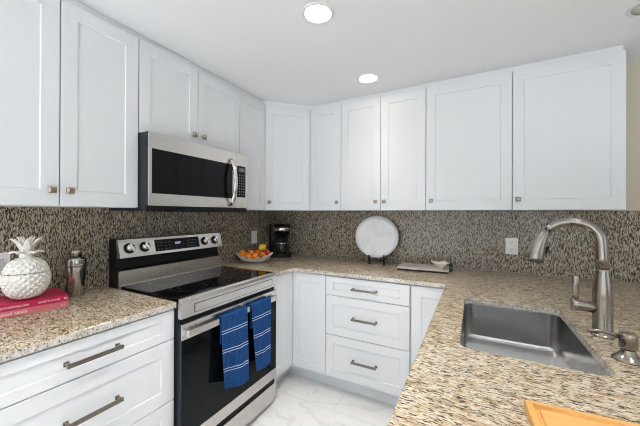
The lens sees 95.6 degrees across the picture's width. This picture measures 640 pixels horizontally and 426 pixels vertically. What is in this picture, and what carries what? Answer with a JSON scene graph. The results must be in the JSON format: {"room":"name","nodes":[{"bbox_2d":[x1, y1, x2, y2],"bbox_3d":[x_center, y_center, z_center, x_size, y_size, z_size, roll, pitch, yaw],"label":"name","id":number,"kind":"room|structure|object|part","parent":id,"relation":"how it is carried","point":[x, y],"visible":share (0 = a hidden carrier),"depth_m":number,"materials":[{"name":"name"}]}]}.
{"room":"kitchen","nodes":[
{"label":"kitchen","id":0,"kind":"room"},
{"bbox_2d":[246,373,394,425],"bbox_3d":[0.847,1.397,-0.691,6.200,0.100,5.800,0,0,28],"label":"floor","id":1,"kind":"structure","parent":0,"point":[299,400],"depth_m":2.01,"materials":[{"name":"tile"}]},
{"bbox_2d":[0,309,173,425],"bbox_3d":[-1.134,0.902,1.251,0.671,0.882,0.684,0,0,28],"label":"base cabinet","id":2,"kind":"object","parent":1,"relation":"on","point":[122,375],"visible":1,"depth_m":1.13,"materials":[{"name":"white wood"}]},
{"bbox_2d":[0,286,175,362],"bbox_3d":[-1.142,0.444,1.237,0.626,0.030,0.722,0,0,28],"label":"countertop","id":3,"kind":"structure","parent":2,"relation":"on","point":[97,310],"depth_m":1.18,"materials":[{"name":"beige stone"}]},
{"bbox_2d":[0,301,67,318],"bbox_3d":[-1.325,0.415,1.284,0.201,0.025,0.287,0,0,38],"label":"book","id":4,"kind":"object","parent":3,"relation":"on","point":[23,311],"visible":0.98,"depth_m":1.24,"materials":[{"name":"red paper"}]},
{"bbox_2d":[0,287,67,312],"bbox_3d":[-1.328,0.388,1.286,0.206,0.028,0.286,0,0,38],"label":"book","id":5,"kind":"object","parent":4,"relation":"on","point":[53,295],"visible":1,"depth_m":1.26,"materials":[{"name":"red paper"}]},
{"bbox_2d":[0,236,50,299],"bbox_3d":[-1.285,0.236,1.271,0.164,0.269,0.163,0,0,28],"label":"jar","id":6,"kind":"object","parent":5,"relation":"on","point":[27,276],"visible":1,"depth_m":1.24,"materials":[{"name":"white ceramic"}]},
{"bbox_3d":[-1.285,0.224,1.270,0.153,0.063,0.154,0,0,28],"label":"lid","id":7,"kind":"part","parent":6,"relation":"part of","materials":[{"name":"white ceramic"}]},
{"bbox_3d":[-1.285,0.149,1.271,0.110,0.095,0.106,0,0,28],"label":"crown","id":8,"kind":"part","parent":6,"relation":"part of","materials":[{"name":"white ceramic"}]},
{"bbox_2d":[65,249,85,296],"bbox_3d":[-1.266,0.309,1.504,0.086,0.238,0.086,0,0,28],"label":"cocktail shaker","id":9,"kind":"object","parent":3,"relation":"on","point":[75,264],"visible":1,"depth_m":1.48,"materials":[{"name":"silver metal"}]},
{"bbox_2d":[65,266,85,296],"bbox_3d":[-1.266,0.352,1.504,0.083,0.154,0.083,0,0,28],"label":"cup","id":10,"kind":"object","parent":9,"relation":"on","point":[75,275],"depth_m":1.47,"materials":[{"name":"silver metal"}]},
{"bbox_3d":[-0.854,0.754,1.103,0.038,0.017,0.185,0,0,28],"label":"pull handle","id":11,"kind":"part","parent":2,"relation":"part of","materials":[{"name":"silver metal"}]},
{"bbox_3d":[-0.853,0.541,1.103,0.038,0.017,0.185,0,0,28],"label":"pull handle","id":12,"kind":"part","parent":2,"relation":"part of","materials":[{"name":"silver metal"}]},
{"bbox_3d":[-0.879,1.061,1.115,0.019,0.311,0.679,0,0,28],"label":"drawer","id":13,"kind":"part","parent":2,"relation":"part of","materials":[{"name":"white paint"}]},
{"bbox_2d":[109,232,276,425],"bbox_3d":[-0.764,0.751,1.877,0.687,1.189,0.758,0,0,28],"label":"range","id":14,"kind":"object","parent":1,"relation":"on","point":[187,270],"visible":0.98,"depth_m":1.70,"materials":[{"name":"silver metal"}]},
{"bbox_3d":[-1.105,0.206,1.696,0.047,0.062,0.062,0,0,28],"label":"knob","id":15,"kind":"part","parent":14,"relation":"part of","materials":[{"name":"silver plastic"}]},
{"bbox_3d":[-1.063,0.206,1.776,0.047,0.062,0.062,0,0,28],"label":"knob","id":16,"kind":"part","parent":14,"relation":"part of","materials":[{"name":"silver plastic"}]},
{"bbox_3d":[-0.976,0.209,1.993,0.049,0.106,0.758,0,0,28],"label":"control panel","id":17,"kind":"part","parent":14,"relation":"part of","materials":[{"name":"silver metal"}]},
{"bbox_2d":[122,266,270,302],"bbox_3d":[-0.730,0.430,1.861,0.500,0.022,0.746,0,0,28],"label":"cooktop","id":18,"kind":"object","parent":14,"relation":"in","point":[177,286],"depth_m":1.75,"materials":[{"name":"black glass"}]},
{"bbox_3d":[-0.853,0.208,2.170,0.047,0.062,0.062,0,0,28],"label":"knob","id":19,"kind":"part","parent":14,"relation":"part of","materials":[{"name":"black plastic"}]},
{"bbox_3d":[-0.808,0.209,2.253,0.047,0.062,0.062,0,0,28],"label":"knob","id":20,"kind":"part","parent":14,"relation":"part of","materials":[{"name":"black plastic"}]},
{"bbox_3d":[-0.503,0.852,1.737,0.023,0.619,0.754,0,0,28],"label":"oven door","id":21,"kind":"part","parent":14,"relation":"part of","materials":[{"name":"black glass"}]},
{"bbox_3d":[-0.491,0.857,1.731,0.004,0.474,0.752,0,0,28],"label":"door glass","id":22,"kind":"part","parent":14,"relation":"part of","materials":[{"name":"black glass"}]},
{"bbox_3d":[-0.476,0.588,1.718,0.030,0.033,0.710,0,0,28],"label":"handle","id":23,"kind":"part","parent":14,"relation":"part of","materials":[{"name":"silver metal"}]},
{"bbox_2d":[218,306,248,389],"bbox_3d":[-0.487,0.779,1.656,0.059,0.438,0.202,0,0,28],"label":"dish towel","id":24,"kind":"object","parent":14,"relation":"hanging from","point":[234,324],"visible":1,"depth_m":1.65,"materials":[{"name":"blue fabric"}]},
{"bbox_3d":[-0.483,0.481,1.746,0.002,0.040,0.630,0,0,28],"label":"strip panel","id":25,"kind":"part","parent":14,"relation":"part of","materials":[{"name":"silver metal"}]},
{"bbox_3d":[-0.492,1.128,1.730,0.004,0.067,0.758,0,0,28],"label":"door rail","id":26,"kind":"part","parent":14,"relation":"part of","materials":[{"name":"silver metal"}]},
{"bbox_3d":[-0.502,1.256,1.736,0.027,0.117,0.758,0,0,28],"label":"storage drawer","id":27,"kind":"part","parent":14,"relation":"part of","materials":[{"name":"silver metal"}]},
{"bbox_2d":[248,296,270,370],"bbox_3d":[-0.375,0.778,1.863,0.061,0.434,0.190,0,0,28],"label":"dish towel","id":28,"kind":"object","parent":14,"relation":"hanging from","point":[260,315],"visible":1,"depth_m":1.85,"materials":[{"name":"blue fabric"}]},
{"bbox_2d":[274,272,329,384],"bbox_3d":[-0.285,0.908,2.571,0.926,0.882,0.911,0,0,28],"label":"base cabinet","id":29,"kind":"object","parent":1,"relation":"on","point":[301,296],"visible":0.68,"depth_m":2.26,"materials":[{"name":"white wood"}]},
{"bbox_3d":[-0.292,0.847,2.216,0.019,0.752,0.273,0,0,28],"label":"door","id":30,"kind":"part","parent":29,"relation":"part of","materials":[{"name":"white paint"}]},
{"bbox_3d":[-0.085,0.848,2.273,0.290,0.752,0.019,0,0,28],"label":"door","id":31,"kind":"part","parent":29,"relation":"part of","materials":[{"name":"white paint"}]},
{"bbox_2d":[222,254,639,425],"bbox_3d":[0.275,0.450,1.448,2.928,0.030,2.328,0,0,28],"label":"countertop","id":32,"kind":"structure","parent":29,"relation":"on","point":[448,383],"depth_m":0.85,"materials":[{"name":"beige stone"}]},
{"bbox_2d":[236,252,272,262],"bbox_3d":[-0.578,0.390,2.567,0.328,0.086,0.217,0,0,0],"label":"fruit bowl","id":33,"kind":"object","parent":32,"relation":"on","point":[265,257],"visible":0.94,"depth_m":2.50,"materials":[{"name":"beige ceramic"}]},
{"bbox_2d":[239,250,245,256],"bbox_3d":[-0.685,0.360,2.566,0.064,0.062,0.064,0,0,12],"label":"orange","id":34,"kind":"object","parent":33,"relation":"in","point":[242,252],"visible":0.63,"depth_m":2.54,"materials":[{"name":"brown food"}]},
{"bbox_2d":[244,252,250,258],"bbox_3d":[-0.629,0.374,2.532,0.063,0.064,0.063,0,0,-21],"label":"orange","id":35,"kind":"object","parent":33,"relation":"in","point":[247,255],"visible":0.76,"depth_m":2.51,"materials":[{"name":"brown food"}]},
{"bbox_2d":[251,253,258,258],"bbox_3d":[-0.565,0.378,2.522,0.062,0.063,0.064,0,0,-37],"label":"orange","id":36,"kind":"object","parent":33,"relation":"in","point":[254,255],"visible":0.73,"depth_m":2.50,"materials":[{"name":"brown food"}]},
{"label":"orange","id":37,"kind":"object","parent":33,"relation":"in","visible":0},
{"bbox_2d":[258,244,265,250],"bbox_3d":[-0.513,0.304,2.578,0.068,0.061,0.064,0,0,-13],"label":"lemon","id":38,"kind":"object","parent":37,"relation":"on","point":[261,247],"visible":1,"depth_m":2.56,"materials":[{"name":"yellow food"}]},
{"bbox_2d":[270,224,290,257],"bbox_3d":[-0.398,0.272,2.916,0.212,0.327,0.245,0,0,-8],"label":"coffee maker","id":39,"kind":"object","parent":32,"relation":"on","point":[279,244],"visible":0.96,"depth_m":2.85,"materials":[{"name":"black plastic"}]},
{"bbox_2d":[368,255,384,264],"bbox_3d":[0.490,0.375,2.515,0.137,0.126,0.118,0,0,13],"label":"plate stand","id":40,"kind":"object","parent":32,"relation":"on","point":[369,259],"visible":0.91,"depth_m":2.48,"materials":[{"name":"black metal"}]},
{"bbox_2d":[355,216,398,257],"bbox_3d":[0.492,0.202,2.520,0.368,0.357,0.094,0,0,14],"label":"plate","id":41,"kind":"object","parent":40,"relation":"on","point":[376,236],"visible":1,"depth_m":2.53,"materials":[{"name":"white ceramic"}]},
{"bbox_2d":[397,262,451,273],"bbox_3d":[0.815,0.410,2.258,0.388,0.056,0.245,0,0,25],"label":"serving tray","id":42,"kind":"object","parent":32,"relation":"on","point":[430,268],"visible":1,"depth_m":2.21,"materials":[{"name":"beige stone"}]},
{"bbox_2d":[431,260,449,268],"bbox_3d":[0.898,0.388,2.173,0.112,0.056,0.112,0,0,8],"label":"dish","id":43,"kind":"object","parent":42,"relation":"on","point":[439,264],"visible":1,"depth_m":2.16,"materials":[{"name":"white ceramic"}]},
{"bbox_2d":[460,303,608,375],"bbox_3d":[0.773,0.560,1.138,0.434,0.186,0.696,0,0,28],"label":"sink","id":44,"kind":"object","parent":32,"relation":"in","point":[545,338],"visible":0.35,"depth_m":1.38,"materials":[{"name":"silver metal"}]},
{"bbox_2d":[524,218,615,339],"bbox_3d":[0.919,0.227,1.080,0.265,0.420,0.066,0,0,28],"label":"faucet","id":45,"kind":"object","parent":32,"relation":"on","point":[601,306],"visible":0.95,"depth_m":1.03,"materials":[{"name":"silver metal"}]},
{"bbox_3d":[0.942,0.278,1.068,0.022,0.096,0.015,0,0,28],"label":"lever","id":46,"kind":"part","parent":45,"relation":"part of","materials":[{"name":"silver metal"}]},
{"bbox_2d":[524,400,639,425],"bbox_3d":[0.594,0.424,0.419,0.440,0.020,0.300,0,0,24],"label":"cutting board","id":47,"kind":"object","parent":32,"relation":"on","point":[538,414],"visible":1,"depth_m":0.59,"materials":[{"name":"brown wood"}]},
{"bbox_2d":[587,328,639,366],"bbox_3d":[0.888,0.395,0.874,0.132,0.082,0.074,0,0,28],"label":"soap dispenser","id":48,"kind":"object","parent":32,"relation":"on","point":[627,341],"visible":1,"depth_m":0.85,"materials":[{"name":"silver metal"}]},
{"bbox_3d":[0.863,0.366,0.882,0.079,0.023,0.012,0,0,22],"label":"spout","id":49,"kind":"part","parent":48,"relation":"part of","materials":[{"name":"silver metal"}]},
{"bbox_2d":[325,275,410,405],"bbox_3d":[0.455,0.910,2.312,0.622,0.882,0.671,0,0,28],"label":"base cabinet","id":50,"kind":"object","parent":1,"relation":"on","point":[368,322],"visible":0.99,"depth_m":2.04,"materials":[{"name":"white wood"}]},
{"bbox_3d":[0.305,1.066,2.033,0.185,0.017,0.038,0,0,28],"label":"pull handle","id":51,"kind":"part","parent":50,"relation":"part of","materials":[{"name":"silver metal"}]},
{"bbox_3d":[0.306,0.760,2.033,0.185,0.017,0.038,0,0,28],"label":"pull handle","id":52,"kind":"part","parent":50,"relation":"part of","materials":[{"name":"silver metal"}]},
{"bbox_3d":[0.307,0.548,2.034,0.185,0.017,0.038,0,0,28],"label":"pull handle","id":53,"kind":"part","parent":50,"relation":"part of","materials":[{"name":"silver metal"}]},
{"bbox_3d":[0.318,1.068,2.057,0.617,0.311,0.019,0,0,28],"label":"drawer","id":54,"kind":"part","parent":50,"relation":"part of","materials":[{"name":"white paint"}]},
{"bbox_3d":[0.319,0.763,2.058,0.617,0.291,0.019,0,0,28],"label":"drawer","id":55,"kind":"part","parent":50,"relation":"part of","materials":[{"name":"white paint"}]},
{"bbox_3d":[0.320,0.544,2.058,0.617,0.138,0.019,0,0,28],"label":"drawer","id":56,"kind":"part","parent":50,"relation":"part of","materials":[{"name":"white paint"}]},
{"bbox_2d":[410,285,443,369],"bbox_3d":[0.853,0.912,2.121,0.260,0.882,0.634,0,0,28],"label":"base cabinet","id":57,"kind":"object","parent":1,"relation":"on","point":[424,300],"visible":0.25,"depth_m":1.87,"materials":[{"name":"white wood"}]},
{"bbox_2d":[77,0,639,105],"bbox_3d":[0.857,-1.028,-0.686,6.200,0.100,5.800,0,0,28],"label":"ceiling","id":58,"kind":"structure","parent":0,"point":[266,49],"depth_m":1.60,"materials":[{"name":"white paint"}]},
{"bbox_2d":[301,1,333,24],"bbox_3d":[-0.010,-0.973,1.417,0.161,0.008,0.161,0,0,28],"label":"recessed light","id":59,"kind":"object","parent":58,"relation":"in","point":[316,12],"visible":1,"depth_m":1.41,"materials":[{"name":"white paint"}]},
{"bbox_2d":[305,5,330,22],"bbox_3d":[-0.010,-0.974,1.417,0.128,0.004,0.128,0,0,28],"label":"diffuser","id":60,"kind":"object","parent":59,"relation":"attached to","point":[313,13],"depth_m":1.41,"materials":[{"name":"beige plastic"}]},
{"bbox_2d":[357,73,379,83],"bbox_3d":[0.348,-0.970,2.093,0.161,0.008,0.161,0,0,28],"label":"recessed light","id":61,"kind":"object","parent":58,"relation":"in","point":[366,78],"visible":1,"depth_m":2.09,"materials":[{"name":"white paint"}]},
{"bbox_2d":[359,75,376,82],"bbox_3d":[0.348,-0.971,2.093,0.128,0.004,0.128,0,0,28],"label":"diffuser","id":62,"kind":"object","parent":61,"relation":"attached to","point":[362,78],"depth_m":2.09,"materials":[{"name":"beige plastic"}]},
{"bbox_2d":[626,1,639,16],"bbox_3d":[1.541,-0.967,1.352,0.161,0.008,0.161,0,0,28],"label":"recessed light","id":63,"kind":"object","parent":58,"relation":"in","point":[634,10],"visible":1,"depth_m":1.39,"materials":[{"name":"white paint"}]},
{"bbox_2d":[631,5,639,14],"bbox_3d":[1.541,-0.968,1.352,0.128,0.004,0.128,0,0,28],"label":"diffuser","id":64,"kind":"object","parent":63,"relation":"attached to","point":[635,9],"depth_m":1.38,"materials":[{"name":"grey plastic"}]},
{"bbox_2d":[295,62,639,282],"bbox_3d":[2.149,0.195,1.850,6.100,2.325,0.100,0,0,28],"label":"wall","id":65,"kind":"structure","parent":0,"point":[632,69],"depth_m":1.87,"materials":[{"name":"beige paint"}]},
{"bbox_2d":[250,105,310,210],"bbox_3d":[-0.349,-0.480,2.782,0.608,0.914,0.608,0,0,28],"label":"upper cabinet","id":66,"kind":"object","parent":65,"relation":"attached to","point":[287,130],"visible":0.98,"depth_m":2.57,"materials":[{"name":"white wood"}]},
{"bbox_2d":[310,104,341,210],"bbox_3d":[0.116,-0.478,2.682,0.302,0.914,0.350,0,0,28],"label":"upper cabinet","id":67,"kind":"object","parent":65,"relation":"attached to","point":[325,161],"visible":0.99,"depth_m":2.55,"materials":[{"name":"white wood"}]},
{"bbox_2d":[66,0,622,109],"bbox_3d":[0.060,-0.956,1.989,3.171,0.036,1.373,0,0,-13],"label":"trim","id":68,"kind":"structure","parent":65,"relation":"attached to","point":[75,2],"depth_m":1.93,"materials":[{"name":"white paint"}]},
{"bbox_2d":[341,88,427,210],"bbox_3d":[0.553,-0.477,2.448,0.687,0.914,0.350,0,0,28],"label":"upper cabinet","id":69,"kind":"object","parent":65,"relation":"attached to","point":[383,138],"visible":1,"depth_m":2.30,"materials":[{"name":"white wood"}]},
{"bbox_3d":[0.336,-0.478,2.405,0.340,0.910,0.019,0,0,28],"label":"door","id":70,"kind":"part","parent":69,"relation":"part of","materials":[{"name":"white paint"}]},
{"bbox_3d":[0.639,-0.477,2.244,0.339,0.910,0.019,0,0,28],"label":"door","id":71,"kind":"part","parent":69,"relation":"part of","materials":[{"name":"white paint"}]},
{"bbox_2d":[277,211,639,282],"bbox_3d":[0.829,0.210,2.485,2.928,0.457,0.020,0,0,28],"label":"backsplash","id":72,"kind":"structure","parent":65,"relation":"attached to","point":[465,239],"depth_m":2.25,"materials":[{"name":"tile"}]},
{"bbox_2d":[505,238,517,254],"bbox_3d":[1.422,0.246,2.152,0.078,0.122,0.008,0,0,28],"label":"outlet","id":73,"kind":"object","parent":72,"relation":"attached to","point":[511,244],"visible":1,"depth_m":2.15,"materials":[{"name":"white plastic"}]},
{"bbox_2d":[426,71,511,210],"bbox_3d":[1.094,-0.475,2.160,0.537,0.914,0.350,0,0,28],"label":"upper cabinet","id":74,"kind":"object","parent":65,"relation":"attached to","point":[469,122],"visible":1,"depth_m":2.02,"materials":[{"name":"white wood"}]},
{"bbox_2d":[509,50,625,210],"bbox_3d":[1.570,-0.474,1.906,0.540,0.914,0.350,0,0,28],"label":"upper cabinet","id":75,"kind":"object","parent":65,"relation":"attached to","point":[569,117],"visible":1,"depth_m":1.77,"materials":[{"name":"white wood"}]},
{"bbox_3d":[-1.839,0.177,0.747,0.100,2.325,5.600,0,0,28],"label":"wall","id":76,"kind":"structure","parent":0,"visible":0},
{"bbox_2d":[0,0,138,207],"bbox_3d":[-1.270,-0.487,1.331,0.350,0.914,0.685,0,0,28],"label":"upper cabinet","id":77,"kind":"object","parent":76,"relation":"attached to","point":[69,75],"visible":1,"depth_m":1.28,"materials":[{"name":"white wood"}]},
{"bbox_3d":[-1.225,-0.487,1.117,0.019,0.910,0.346,0,0,28],"label":"door","id":78,"kind":"part","parent":77,"relation":"part of","materials":[{"name":"white paint"}]},
{"bbox_3d":[-1.140,-0.100,1.233,0.026,0.028,0.028,0,0,28],"label":"knob","id":79,"kind":"part","parent":77,"relation":"part of","materials":[{"name":"beige metal"}]},
{"bbox_3d":[-1.110,-0.099,1.289,0.026,0.028,0.028,0,0,28],"label":"knob","id":80,"kind":"part","parent":77,"relation":"part of","materials":[{"name":"beige metal"}]},
{"bbox_3d":[-1.064,-0.486,1.419,0.019,0.910,0.331,0,0,28],"label":"door","id":81,"kind":"part","parent":77,"relation":"part of","materials":[{"name":"white paint"}]},
{"bbox_2d":[0,206,276,295],"bbox_3d":[-1.037,0.202,2.120,0.020,0.457,2.378,0,0,28],"label":"backsplash","id":82,"kind":"structure","parent":76,"relation":"attached to","point":[62,230],"depth_m":1.67,"materials":[{"name":"tile"}]},
{"bbox_2d":[0,252,9,275],"bbox_3d":[-1.464,0.242,1.289,0.009,0.122,0.125,0,0,28],"label":"light switch","id":83,"kind":"object","parent":82,"relation":"attached to","point":[4,257],"visible":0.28,"depth_m":1.32,"materials":[{"name":"white plastic"}]},
{"bbox_2d":[251,231,256,243],"bbox_3d":[-0.640,0.234,2.833,0.009,0.122,0.078,0,0,28],"label":"light switch","id":84,"kind":"object","parent":82,"relation":"attached to","point":[253,233],"visible":1,"depth_m":2.82,"materials":[{"name":"white plastic"}]},
{"bbox_2d":[138,39,239,153],"bbox_3d":[-0.928,-0.687,1.970,0.350,0.507,0.760,0,0,28],"label":"upper cabinet","id":85,"kind":"object","parent":76,"relation":"attached to","point":[176,99],"visible":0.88,"depth_m":1.81,"materials":[{"name":"white wood"}]},
{"bbox_3d":[-0.894,-0.688,1.737,0.019,0.503,0.376,0,0,28],"label":"door","id":86,"kind":"part","parent":85,"relation":"part of","materials":[{"name":"white paint"}]},
{"bbox_2d":[109,131,247,211],"bbox_3d":[-0.865,-0.219,1.935,0.450,0.426,0.759,0,0,28],"label":"microwave","id":87,"kind":"object","parent":85,"relation":"attached to","point":[175,174],"visible":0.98,"depth_m":1.73,"materials":[{"name":"silver metal"}]},
{"bbox_3d":[-0.754,-0.235,1.804,0.005,0.394,0.633,0,0,28],"label":"door","id":88,"kind":"part","parent":87,"relation":"part of","materials":[{"name":"black glass"}]},
{"bbox_3d":[-0.603,-0.214,2.019,0.066,0.333,0.030,0,0,28],"label":"handle","id":89,"kind":"part","parent":87,"relation":"part of","materials":[{"name":"silver metal"}]},
{"bbox_3d":[-0.575,-0.234,2.140,0.005,0.394,0.123,0,0,28],"label":"control panel","id":90,"kind":"part","parent":87,"relation":"part of","materials":[{"name":"silver metal"}]},
{"bbox_2d":[239,168,244,194],"bbox_3d":[-0.575,-0.230,2.132,0.001,0.198,0.058,0,0,28],"label":"control panel","id":91,"kind":"object","parent":87,"relation":"attached to","point":[241,170],"depth_m":2.13,"materials":[{"name":"black plastic"}]},
{"bbox_3d":[-0.715,-0.686,2.072,0.019,0.503,0.375,0,0,28],"label":"door","id":92,"kind":"part","parent":85,"relation":"part of","materials":[{"name":"white paint"}]},
{"bbox_2d":[239,92,264,209],"bbox_3d":[-0.678,-0.482,2.440,0.350,0.914,0.303,0,0,28],"label":"upper cabinet","id":93,"kind":"object","parent":76,"relation":"attached to","point":[252,111],"visible":0.36,"depth_m":2.38,"materials":[{"name":"white wood"}]}
]}

